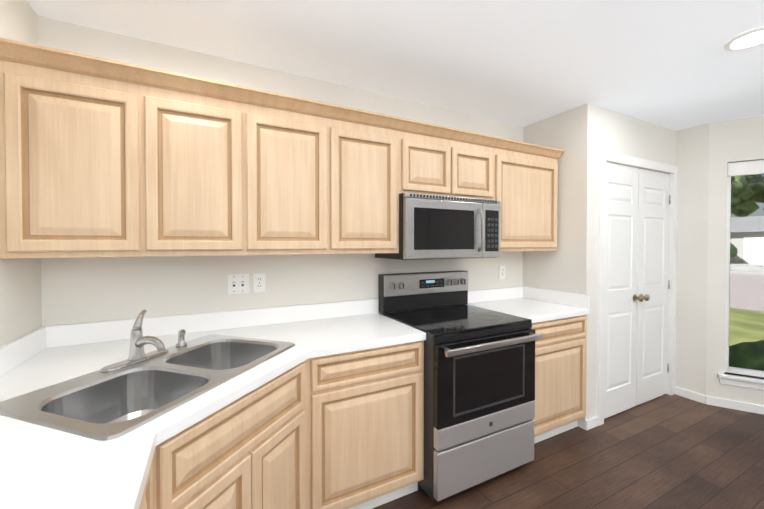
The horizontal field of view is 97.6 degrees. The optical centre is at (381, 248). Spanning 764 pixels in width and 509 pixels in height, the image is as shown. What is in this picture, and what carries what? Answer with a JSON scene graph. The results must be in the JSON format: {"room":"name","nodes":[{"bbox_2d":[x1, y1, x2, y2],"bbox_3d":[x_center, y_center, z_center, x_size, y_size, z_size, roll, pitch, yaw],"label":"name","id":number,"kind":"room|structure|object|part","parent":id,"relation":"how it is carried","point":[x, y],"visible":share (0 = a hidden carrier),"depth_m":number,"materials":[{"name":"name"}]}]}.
{"room":"kitchen","nodes":[
{"label":"kitchen","id":0,"kind":"room"},
{"bbox_2d":[0,0,41,346],"bbox_3d":[-0.496,0.184,-0.712,0.140,2.440,5.000,0,1,-27],"label":"wall","id":1,"kind":"structure","parent":0,"point":[20,300],"depth_m":1.37,"materials":[{"name":"paint"}]},
{"bbox_2d":[38,16,523,325],"bbox_3d":[-0.556,0.147,2.134,8.550,2.440,0.120,0,1,-27],"label":"wall","id":2,"kind":"structure","parent":0,"point":[84,290],"depth_m":1.89,"materials":[{"name":"paint"}]},
{"bbox_2d":[0,38,147,258],"bbox_3d":[-1.293,-0.360,1.475,0.438,0.790,0.362,0,1,-27],"label":"upper cabinet","id":3,"kind":"object","parent":2,"relation":"attached to","point":[101,157],"depth_m":1.31,"materials":[{"name":"brown wood"}]},
{"bbox_3d":[0.028,-0.733,1.946,3.223,0.056,0.076,0,1,-27],"label":"crown","id":4,"kind":"part","parent":3,"relation":"part of","materials":[{"name":"brown wood"}]},
{"bbox_2d":[144,66,247,256],"bbox_3d":[-0.919,-0.362,1.666,0.403,0.790,0.362,0,1,-27],"label":"upper cabinet","id":5,"kind":"object","parent":2,"relation":"attached to","point":[196,128],"depth_m":1.51,"materials":[{"name":"brown wood"}]},
{"bbox_2d":[227,274,248,294],"bbox_3d":[-0.825,0.205,1.919,0.115,0.116,0.016,0,1,-27],"label":"outlet","id":6,"kind":"object","parent":2,"relation":"attached to","point":[237,283],"visible":1,"depth_m":1.92,"materials":[{"name":"white plastic"}]},
{"bbox_2d":[253,273,265,292],"bbox_3d":[-0.724,0.204,1.974,0.072,0.116,0.010,0,1,-27],"label":"electrical outlet","id":7,"kind":"object","parent":2,"relation":"attached to","point":[259,282],"visible":1,"depth_m":1.97,"materials":[{"name":"white plastic"}]},
{"bbox_2d":[248,87,331,254],"bbox_3d":[-0.552,-0.365,1.855,0.422,0.790,0.362,0,1,-27],"label":"upper cabinet","id":8,"kind":"object","parent":2,"relation":"attached to","point":[290,137],"depth_m":1.69,"materials":[{"name":"brown wood"}]},
{"bbox_2d":[0,286,589,376],"bbox_3d":[0.581,0.419,0.842,3.189,0.100,3.217,0,1,-27],"label":"backsplash","id":9,"kind":"structure","parent":2,"relation":"attached to","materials":[{"name":"white laminate"}]},
{"bbox_2d":[332,104,403,253],"bbox_3d":[-0.169,-0.367,2.051,0.439,0.790,0.362,0,1,-27],"label":"upper cabinet","id":10,"kind":"object","parent":2,"relation":"attached to","point":[368,147],"depth_m":1.89,"materials":[{"name":"brown wood"}]},
{"bbox_2d":[404,118,455,195],"bbox_3d":[0.198,-0.370,2.239,0.386,0.790,0.362,0,1,-27],"label":"upper cabinet","id":11,"kind":"object","parent":2,"relation":"attached to","point":[429,149],"depth_m":2.09,"materials":[{"name":"brown wood"}]},
{"bbox_2d":[375,192,500,259],"bbox_3d":[0.393,-0.134,2.285,0.760,0.397,0.464,0,1,-27],"label":"over-the-range microwave","id":12,"kind":"object","parent":11,"relation":"attached to","point":[431,226],"visible":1,"depth_m":2.09,"materials":[{"name":"silver metal"}]},
{"bbox_3d":[0.647,-0.120,2.186,0.022,0.286,0.054,0,1,-27],"label":"handle","id":13,"kind":"part","parent":12,"relation":"part of","materials":[{"name":"silver metal"}]},
{"bbox_2d":[456,130,499,199],"bbox_3d":[0.540,-0.372,2.415,0.384,0.790,0.362,0,1,-27],"label":"upper cabinet","id":14,"kind":"object","parent":2,"relation":"attached to","point":[477,155],"depth_m":2.27,"materials":[{"name":"brown wood"}]},
{"bbox_2d":[499,266,504,278],"bbox_3d":[1.035,0.207,2.877,0.072,0.116,0.010,0,1,-27],"label":"electrical outlet","id":15,"kind":"object","parent":2,"relation":"attached to","point":[501,272],"visible":1,"depth_m":2.87,"materials":[{"name":"white plastic"}]},
{"bbox_2d":[500,138,563,251],"bbox_3d":[1.020,-0.375,2.661,0.695,0.790,0.362,0,1,-27],"label":"upper cabinet","id":16,"kind":"object","parent":2,"relation":"attached to","point":[528,172],"depth_m":2.50,"materials":[{"name":"brown wood"}]},
{"bbox_2d":[26,0,763,130],"bbox_3d":[0.612,-1.093,-0.161,8.550,0.100,5.240,0,1,-27],"label":"ceiling","id":17,"kind":"structure","parent":0,"point":[675,65],"depth_m":1.77,"materials":[{"name":"paint"}]},
{"bbox_2d":[724,26,763,50],"bbox_3d":[1.881,-1.061,1.693,0.210,0.012,0.210,0,1,-27],"label":"recessed light","id":18,"kind":"object","parent":17,"relation":"in","point":[751,38],"visible":0.92,"depth_m":1.71,"materials":[{"name":"white paint"}]},
{"bbox_2d":[372,394,763,508],"bbox_3d":[0.612,1.447,-0.127,8.550,0.100,5.240,0,1,-27],"label":"floor","id":19,"kind":"structure","parent":0,"point":[667,451],"depth_m":2.08,"materials":[{"name":"brown wood"}]},
{"bbox_2d":[139,445,162,508],"bbox_3d":[-0.711,0.951,0.493,0.562,0.876,0.501,0,1,-27],"label":"base cabinet","id":20,"kind":"object","parent":19,"relation":"on","point":[152,498],"depth_m":0.88,"materials":[{"name":"brown wood"}]},
{"bbox_2d":[0,309,187,508],"bbox_3d":[-0.581,0.472,0.246,0.570,0.390,3.214,0,1,-27],"label":"countertop","id":21,"kind":"structure","parent":20,"relation":"on","point":[93,415],"depth_m":1.04,"materials":[{"name":"white laminate"}]},
{"bbox_2d":[0,309,294,440],"bbox_3d":[-0.782,0.456,1.286,0.939,0.394,0.939,0,1,-27],"label":"sink","id":22,"kind":"object","parent":21,"relation":"in","point":[147,385],"depth_m":1.22,"materials":[{"name":"silver metal"}]},
{"bbox_2d":[164,299,425,438],"bbox_3d":[-0.303,0.504,1.595,1.156,0.290,1.070,0,1,-27],"label":"countertop","id":23,"kind":"structure","parent":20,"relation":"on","point":[222,357],"depth_m":1.65,"materials":[{"name":"white laminate"}]},
{"bbox_2d":[159,443,262,508],"bbox_3d":[-0.531,1.056,1.040,0.254,0.651,0.232,0,1,-27],"label":"base cabinet","id":24,"kind":"object","parent":19,"relation":"on","point":[228,479],"depth_m":1.05,"materials":[{"name":"brown wood"}]},
{"bbox_2d":[239,403,322,508],"bbox_3d":[-0.412,1.052,1.355,0.254,0.651,0.232,0,1,-27],"label":"base cabinet","id":25,"kind":"object","parent":19,"relation":"on","point":[288,441],"depth_m":1.39,"materials":[{"name":"brown wood"}]},
{"bbox_2d":[283,341,423,508],"bbox_3d":[-0.184,0.932,1.932,0.608,0.876,0.592,0,1,-27],"label":"base cabinet","id":26,"kind":"object","parent":19,"relation":"on","point":[341,431],"depth_m":1.66,"materials":[{"name":"brown wood"}]},
{"bbox_2d":[379,270,542,500],"bbox_3d":[0.476,0.774,2.171,0.743,1.185,0.747,0,1,-27],"label":"range","id":27,"kind":"object","parent":19,"relation":"on","point":[479,389],"visible":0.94,"depth_m":1.90,"materials":[{"name":"grey metal"}]},
{"bbox_3d":[0.349,0.255,2.411,0.671,0.058,0.028,0,1,-27],"label":"knob","id":28,"kind":"part","parent":27,"relation":"part of","materials":[{"name":"silver metal"}]},
{"bbox_2d":[383,305,531,336],"bbox_3d":[0.471,0.452,2.175,0.743,0.019,0.582,0,1,-27],"label":"cooktop","id":29,"kind":"object","parent":27,"relation":"in","point":[454,320],"depth_m":2.08,"materials":[{"name":"black glass"}]},
{"bbox_3d":[0.608,1.127,1.917,0.739,0.375,0.042,0,1,-27],"label":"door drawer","id":30,"kind":"part","parent":27,"relation":"part of","materials":[{"name":"silver metal"}]},
{"bbox_3d":[0.608,0.721,1.911,0.739,0.438,0.042,0,1,-27],"label":"door glass","id":31,"kind":"part","parent":27,"relation":"part of","materials":[{"name":"black glass"}]},
{"bbox_3d":[0.632,0.528,1.863,0.719,0.034,0.064,0,1,-27],"label":"handle","id":32,"kind":"part","parent":27,"relation":"part of","materials":[{"name":"silver metal"}]},
{"bbox_2d":[531,315,586,443],"bbox_3d":[1.083,0.923,2.582,0.706,0.876,0.592,0,1,-27],"label":"base cabinet","id":33,"kind":"object","parent":19,"relation":"on","point":[561,355],"depth_m":2.34,"materials":[{"name":"brown wood"}]},
{"bbox_2d":[466,286,589,322],"bbox_3d":[1.087,0.415,2.574,0.708,0.139,0.595,0,1,-27],"label":"countertop","id":34,"kind":"structure","parent":33,"relation":"on","point":[535,304],"depth_m":2.63,"materials":[{"name":"white laminate"}]},
{"bbox_2d":[523,103,675,429],"bbox_3d":[1.992,0.135,3.053,1.345,2.440,0.570,0,1,-27],"label":"wall","id":35,"kind":"structure","parent":0,"point":[581,136],"depth_m":2.60,"materials":[{"name":"paint"}]},
{"bbox_2d":[604,162,643,418],"bbox_3d":[1.951,0.335,2.715,0.522,2.027,0.098,0,1,-27],"label":"pantry door","id":36,"kind":"structure","parent":35,"relation":"in","point":[621,297],"depth_m":2.74,"materials":[{"name":"white paint"}]},
{"bbox_3d":[2.151,0.418,2.799,0.058,0.058,0.063,0,1,-27],"label":"knob","id":37,"kind":"part","parent":36,"relation":"part of","materials":[{"name":"gold metal"}]},
{"bbox_2d":[597,150,677,425],"bbox_3d":[2.163,0.303,2.881,1.199,2.110,0.136,0,1,-27],"label":"door frame","id":38,"kind":"structure","parent":35,"relation":"attached to","point":[604,156],"depth_m":2.69,"materials":[{"name":"white paint"}]},
{"bbox_2d":[636,169,670,404],"bbox_3d":[2.420,0.332,2.956,0.522,2.027,0.098,0,1,-27],"label":"pantry door","id":39,"kind":"structure","parent":35,"relation":"in","point":[653,270],"depth_m":2.96,"materials":[{"name":"white paint"}]},
{"bbox_3d":[2.236,0.417,2.843,0.058,0.058,0.063,0,1,-27],"label":"knob","id":40,"kind":"part","parent":39,"relation":"part of","materials":[{"name":"gold metal"}]},
{"bbox_3d":[2.642,0.329,3.078,0.011,1.630,0.012,0,1,-27],"label":"right pantry door hinge","id":41,"kind":"part","parent":39,"relation":"part of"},
{"bbox_2d":[675,123,708,394],"bbox_3d":[2.697,0.132,3.285,0.120,2.440,0.800,0,1,-27],"label":"wall","id":42,"kind":"structure","parent":0,"point":[692,154],"depth_m":2.99,"materials":[{"name":"paint"}]},
{"bbox_2d":[585,386,763,429],"bbox_3d":[1.988,1.356,0.257,5.150,0.072,4.430,0,1,-27],"label":"baseboard","id":43,"kind":"structure","parent":42,"relation":"attached to","point":[590,423],"depth_m":2.83,"materials":[{"name":"white paint"}]},
{"bbox_2d":[706,116,763,405],"bbox_3d":[3.385,0.140,2.638,1.230,2.440,0.120,0,1,31],"label":"wall","id":44,"kind":"structure","parent":0,"point":[736,140],"depth_m":2.86,"materials":[{"name":"paint"}]},
{"bbox_2d":[717,160,763,389],"bbox_3d":[3.325,0.214,2.649,0.973,1.892,0.155,0,1,31],"label":"window","id":45,"kind":"structure","parent":44,"relation":"in","point":[745,168],"depth_m":2.84,"materials":[{"name":"white paint"}]},
{"bbox_3d":[3.312,1.118,2.639,0.973,0.085,0.105,0,1,31],"label":"window sill apron","id":46,"kind":"part","parent":45,"relation":"part of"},
{"label":"outside","id":47,"kind":"structure","parent":0,"visible":0},
{"bbox_2d":[730,243,737,257],"bbox_3d":[30.572,0.117,30.268,1.846,2.010,2.321,0,1,-27],"label":"hedge","id":48,"kind":"object","parent":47,"point":[734,252],"depth_m":29.26,"materials":[{"name":"green plant"}]},
{"bbox_2d":[729,263,763,345],"bbox_3d":[58.570,1.218,43.651,134.550,0.100,140.000,0,1,-27],"label":"lawn","id":49,"kind":"structure","parent":47,"point":[751,321],"depth_m":9.33,"materials":[{"name":"green plant"}]},
{"bbox_2d":[731,175,751,205],"bbox_3d":[42.364,-5.403,45.283,10.014,13.122,10.388,0,1,-27],"label":"tree","id":50,"kind":"object","parent":49,"relation":"on","point":[738,186],"depth_m":40.65,"materials":[{"name":"green plant"}]},
{"bbox_2d":[729,340,763,370],"bbox_3d":[4.251,1.292,3.179,1.118,0.793,1.536,0,1,-27],"label":"hedge","id":51,"kind":"object","parent":49,"relation":"on","point":[753,359],"depth_m":3.39,"materials":[{"name":"green plant"}]},
{"bbox_2d":[730,232,763,262],"bbox_3d":[37.917,-0.077,31.915,12.000,2.800,26.000,0,1,-27],"label":"wall","id":52,"kind":"structure","parent":49,"relation":"on","point":[738,242],"depth_m":30.04,"materials":[{"name":"grey"}]},
{"bbox_2d":[730,216,763,231],"bbox_3d":[37.917,-2.327,31.885,12.800,1.700,26.800,0,1,-27],"label":"roof","id":53,"kind":"structure","parent":52,"relation":"on","point":[749,221],"depth_m":31.39,"materials":[{"name":"grey"}]},
{"bbox_2d":[743,237,763,263],"bbox_3d":[33.355,0.205,27.612,0.050,2.350,4.900,0,1,-27],"label":"door","id":54,"kind":"structure","parent":52,"relation":"attached to","point":[756,251],"depth_m":29.19,"materials":[{"name":"white paint"}]},
{"bbox_2d":[731,174,763,216],"bbox_3d":[47.254,-6.715,46.611,13.944,15.711,13.060,0,1,-27],"label":"tree","id":55,"kind":"object","parent":49,"relation":"on","point":[748,204],"depth_m":42.32,"materials":[{"name":"green plant"}]}
]}

